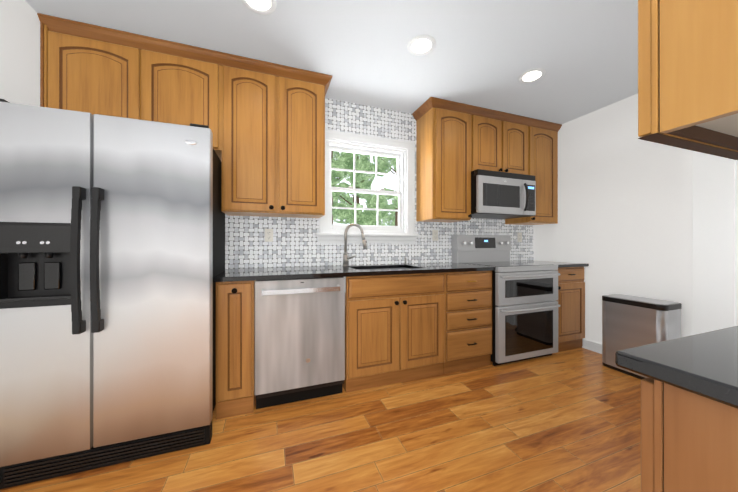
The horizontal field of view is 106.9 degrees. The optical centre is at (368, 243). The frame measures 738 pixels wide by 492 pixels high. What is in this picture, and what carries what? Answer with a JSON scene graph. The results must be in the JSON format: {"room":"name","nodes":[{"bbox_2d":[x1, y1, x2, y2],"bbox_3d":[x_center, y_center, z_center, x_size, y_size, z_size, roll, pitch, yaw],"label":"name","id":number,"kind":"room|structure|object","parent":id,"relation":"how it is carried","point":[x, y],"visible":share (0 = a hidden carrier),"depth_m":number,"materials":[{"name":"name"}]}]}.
{"room":"kitchen","nodes":[
{"label":"kitchen","id":0,"kind":"room"},
{"bbox_2d":[0,0,39,105],"bbox_3d":[-1.265,-0.134,-0.566,0.150,2.493,5.350,0,0,-20],"label":"wall","id":1,"kind":"structure","parent":0,"point":[19,52],"depth_m":1.52,"materials":[{"name":"paint"}]},
{"bbox_2d":[0,348,640,491],"bbox_3d":[0.885,1.163,0.292,4.778,0.100,5.500,0,0,-20],"label":"floor","id":2,"kind":"structure","parent":0,"point":[567,421],"depth_m":1.53,"materials":[{"name":"brown wood"}]},
{"bbox_2d":[0,99,224,488],"bbox_3d":[-1.438,0.229,1.712,0.920,1.764,0.888,0,0,-20],"label":"fridge","id":3,"kind":"object","parent":2,"relation":"on","point":[112,246],"visible":1,"depth_m":1.35,"materials":[{"name":"metal"}]},
{"bbox_2d":[216,280,255,418],"bbox_3d":[-0.966,0.678,2.046,0.224,0.874,0.621,0,0,-20],"label":"base cabinet","id":4,"kind":"object","parent":2,"relation":"on","point":[235,300],"depth_m":1.76,"materials":[{"name":"brown wood"}]},
{"bbox_2d":[255,277,344,408],"bbox_3d":[-0.553,0.678,2.145,0.610,0.873,0.616,0,0,-20],"label":"dishwasher","id":5,"kind":"object","parent":2,"relation":"on","point":[299,339],"visible":1,"depth_m":1.89,"materials":[{"name":"metal"}]},
{"bbox_2d":[342,287,447,392],"bbox_3d":[0.138,0.793,2.446,0.860,0.645,0.621,0,0,-20],"label":"base cabinet","id":6,"kind":"object","parent":2,"relation":"on","point":[399,328],"depth_m":2.14,"materials":[{"name":"brown wood"}]},
{"bbox_2d":[408,270,491,372],"bbox_3d":[0.784,0.678,2.680,0.514,0.874,0.621,0,0,-20],"label":"base cabinet","id":7,"kind":"object","parent":2,"relation":"on","point":[468,294],"depth_m":2.38,"materials":[{"name":"brown wood"}]},
{"bbox_2d":[452,235,560,365],"bbox_3d":[1.407,0.509,2.845,0.758,1.212,0.737,0,0,-20],"label":"range","id":8,"kind":"object","parent":2,"relation":"on","point":[525,305],"visible":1,"depth_m":2.58,"materials":[{"name":"metal"}]},
{"bbox_2d":[557,267,584,351],"bbox_3d":[1.981,0.679,3.114,0.493,0.874,0.621,0,0,-20],"label":"base cabinet","id":9,"kind":"object","parent":2,"relation":"on","point":[571,284],"depth_m":2.83,"materials":[{"name":"brown wood"}]},
{"bbox_2d":[213,260,588,281],"bbox_3d":[0.570,0.320,2.595,3.500,0.219,0.639,0,0,-20],"label":"countertop","id":10,"kind":"structure","parent":9,"relation":"on","point":[250,274],"depth_m":2.21,"materials":[{"name":"black stone"}]},
{"bbox_2d":[342,223,367,265],"bbox_3d":[-0.130,0.009,2.536,0.250,0.399,0.060,0,0,20],"label":"faucet","id":11,"kind":"object","parent":10,"relation":"on","point":[346,258],"visible":1,"depth_m":2.54,"materials":[{"name":"silver metal"}]},
{"bbox_2d":[602,294,681,378],"bbox_3d":[2.342,0.795,2.329,0.275,0.640,0.513,0,0,-20],"label":"trash can","id":12,"kind":"object","parent":2,"relation":"on","point":[629,321],"visible":0.58,"depth_m":2.29,"materials":[{"name":"silver metal"}]},
{"bbox_2d":[641,378,737,491],"bbox_3d":[0.838,0.672,0.269,0.522,0.883,0.649,0,0,-20],"label":"base cabinet","id":13,"kind":"object","parent":2,"relation":"on","point":[689,413],"depth_m":0.43,"materials":[{"name":"brown wood"}]},
{"bbox_2d":[615,326,737,413],"bbox_3d":[1.783,0.214,0.618,2.564,0.030,0.701,0,0,-20],"label":"countertop","id":14,"kind":"structure","parent":13,"relation":"on","point":[704,366],"depth_m":0.46,"materials":[{"name":"grey stone"}]},
{"bbox_2d":[25,0,637,123],"bbox_3d":[0.885,-1.430,0.294,4.778,0.100,5.500,0,0,-20],"label":"ceiling","id":15,"kind":"structure","parent":0,"point":[488,53],"depth_m":1.86,"materials":[{"name":"paint"}]},
{"bbox_2d":[241,0,276,14],"bbox_3d":[-0.626,-1.374,1.543,0.196,0.009,0.196,0,0,-20],"label":"recessed light","id":16,"kind":"object","parent":15,"relation":"in","point":[263,7],"visible":1,"depth_m":1.58,"materials":[{"name":"white plastic"}]},
{"bbox_2d":[407,35,435,55],"bbox_3d":[0.365,-1.373,1.901,0.196,0.009,0.196,0,0,-20],"label":"recessed light","id":17,"kind":"object","parent":15,"relation":"in","point":[420,45],"visible":1,"depth_m":1.89,"materials":[{"name":"white plastic"}]},
{"bbox_2d":[518,68,545,82],"bbox_3d":[1.336,-1.373,2.244,0.196,0.009,0.196,0,0,-20],"label":"recessed light","id":18,"kind":"object","parent":15,"relation":"in","point":[532,75],"visible":1,"depth_m":2.23,"materials":[{"name":"white plastic"}]},
{"bbox_2d":[638,0,737,159],"bbox_3d":[0.809,-0.782,0.414,0.580,1.191,0.360,0,0,-20],"label":"upper cabinet","id":19,"kind":"object","parent":15,"relation":"hanging from","point":[687,74],"visible":1,"depth_m":0.42,"materials":[{"name":"brown wood"}]},
{"bbox_2d":[225,98,533,291],"bbox_3d":[-0.025,-0.131,2.805,4.778,2.493,0.158,0,0,-20],"label":"wall","id":20,"kind":"structure","parent":0,"point":[294,243],"depth_m":2.68,"materials":[{"name":"tile"}]},
{"bbox_2d":[37,13,224,153],"bbox_3d":[-1.587,-1.031,1.973,0.971,0.692,0.339,0,0,-20],"label":"upper cabinet","id":21,"kind":"object","parent":20,"relation":"attached to","point":[89,68],"depth_m":1.81,"materials":[{"name":"brown wood"}]},
{"bbox_2d":[265,228,272,241],"bbox_3d":[-0.881,-0.075,2.405,0.072,0.116,0.008,0,0,-20],"label":"electrical outlet","id":22,"kind":"object","parent":20,"relation":"attached to","point":[268,235],"visible":1,"depth_m":2.40,"materials":[{"name":"white plastic"}]},
{"bbox_2d":[217,53,328,217],"bbox_3d":[-0.774,-0.807,2.274,0.763,1.140,0.327,0,0,-20],"label":"upper cabinet","id":23,"kind":"object","parent":20,"relation":"attached to","point":[264,121],"depth_m":2.11,"materials":[{"name":"brown wood"}]},
{"bbox_2d":[315,129,418,242],"bbox_3d":[-0.015,-0.537,2.775,1.071,1.065,0.221,0,0,-20],"label":"window","id":24,"kind":"structure","parent":20,"relation":"in","point":[403,153],"depth_m":2.77,"materials":[{"name":"white metal"}]},
{"bbox_2d":[432,230,437,240],"bbox_3d":[0.724,-0.089,2.987,0.072,0.116,0.008,0,0,-20],"label":"electrical outlet","id":25,"kind":"object","parent":20,"relation":"attached to","point":[434,235],"visible":1,"depth_m":2.98,"materials":[{"name":"white plastic"}]},
{"bbox_2d":[416,97,471,222],"bbox_3d":[0.767,-0.806,2.832,0.440,1.140,0.327,0,0,-20],"label":"upper cabinet","id":26,"kind":"object","parent":20,"relation":"attached to","point":[457,143],"depth_m":2.69,"materials":[{"name":"brown wood"}]},
{"bbox_2d":[472,105,531,174],"bbox_3d":[1.344,-1.054,3.041,0.786,0.644,0.327,0,0,-20],"label":"upper cabinet","id":27,"kind":"object","parent":20,"relation":"attached to","point":[501,142],"depth_m":2.88,"materials":[{"name":"brown wood"}]},
{"bbox_2d":[471,169,535,218],"bbox_3d":[1.365,-0.513,2.968,0.772,0.434,0.477,0,0,-20],"label":"microwave","id":28,"kind":"object","parent":27,"relation":"attached to","point":[499,195],"visible":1,"depth_m":2.78,"materials":[{"name":"silver plastic"}]},
{"bbox_2d":[517,233,521,241],"bbox_3d":[1.879,-0.079,3.405,0.072,0.116,0.008,0,0,-20],"label":"electrical outlet","id":29,"kind":"object","parent":20,"relation":"attached to","point":[519,237],"visible":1,"depth_m":3.40,"materials":[{"name":"white plastic"}]},
{"bbox_2d":[505,118,559,224],"bbox_3d":[1.938,-0.806,3.256,0.478,1.140,0.327,0,0,-20],"label":"upper cabinet","id":30,"kind":"object","parent":20,"relation":"attached to","point":[544,133],"depth_m":3.11,"materials":[{"name":"brown wood"}]},
{"bbox_2d":[534,94,692,343],"bbox_3d":[3.086,-0.133,1.011,0.150,2.493,5.350,0,0,-20],"label":"wall","id":31,"kind":"structure","parent":0,"point":[623,225],"depth_m":2.63,"materials":[{"name":"paint"}]},
{"bbox_2d":[582,339,601,353],"bbox_3d":[2.337,1.068,2.826,0.021,0.095,1.365,0,0,-20],"label":"baseboard","id":32,"kind":"structure","parent":31,"relation":"attached to","point":[592,346],"depth_m":2.85,"materials":[{"name":"white wood"}]},
{"bbox_2d":[692,151,737,334],"bbox_3d":[2.744,0.044,1.659,0.050,2.140,1.067,0,0,-20],"label":"wall","id":33,"kind":"structure","parent":31,"relation":"attached to","point":[715,231],"depth_m":2.05,"materials":[{"name":"white paint"}]},
{"label":"outside","id":34,"kind":"structure","parent":0,"visible":0},
{"bbox_2d":[331,150,369,223],"bbox_3d":[-1.433,-2.053,10.194,3.143,7.353,3.067,0,0,-20],"label":"tree","id":35,"kind":"object","parent":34,"point":[342,157],"visible":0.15,"depth_m":9.49,"materials":[{"name":"green plant"}]},
{"bbox_2d":[333,151,384,223],"bbox_3d":[-1.012,-3.026,14.478,3.777,9.305,2.780,0,0,-20],"label":"tree","id":36,"kind":"object","parent":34,"point":[351,199],"visible":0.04,"depth_m":14.57,"materials":[{"name":"green plant"}]},
{"bbox_2d":[333,154,394,225],"bbox_3d":[-0.203,-2.235,11.674,3.359,7.719,2.744,0,0,-20],"label":"tree","id":37,"kind":"object","parent":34,"point":[362,180],"visible":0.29,"depth_m":11.47,"materials":[{"name":"green plant"}]},
{"bbox_2d":[363,155,397,225],"bbox_3d":[1.214,-2.166,11.116,3.260,7.580,2.440,0,0,-20],"label":"tree","id":38,"kind":"object","parent":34,"point":[385,163],"visible":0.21,"depth_m":10.38,"materials":[{"name":"green plant"}]},
{"bbox_2d":[374,180,395,199],"bbox_3d":[1.857,-2.671,13.802,3.074,8.594,2.880,0,0,-20],"label":"tree","id":39,"kind":"object","parent":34,"point":[389,197],"visible":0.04,"depth_m":12.99,"materials":[{"name":"green plant"}]}
]}

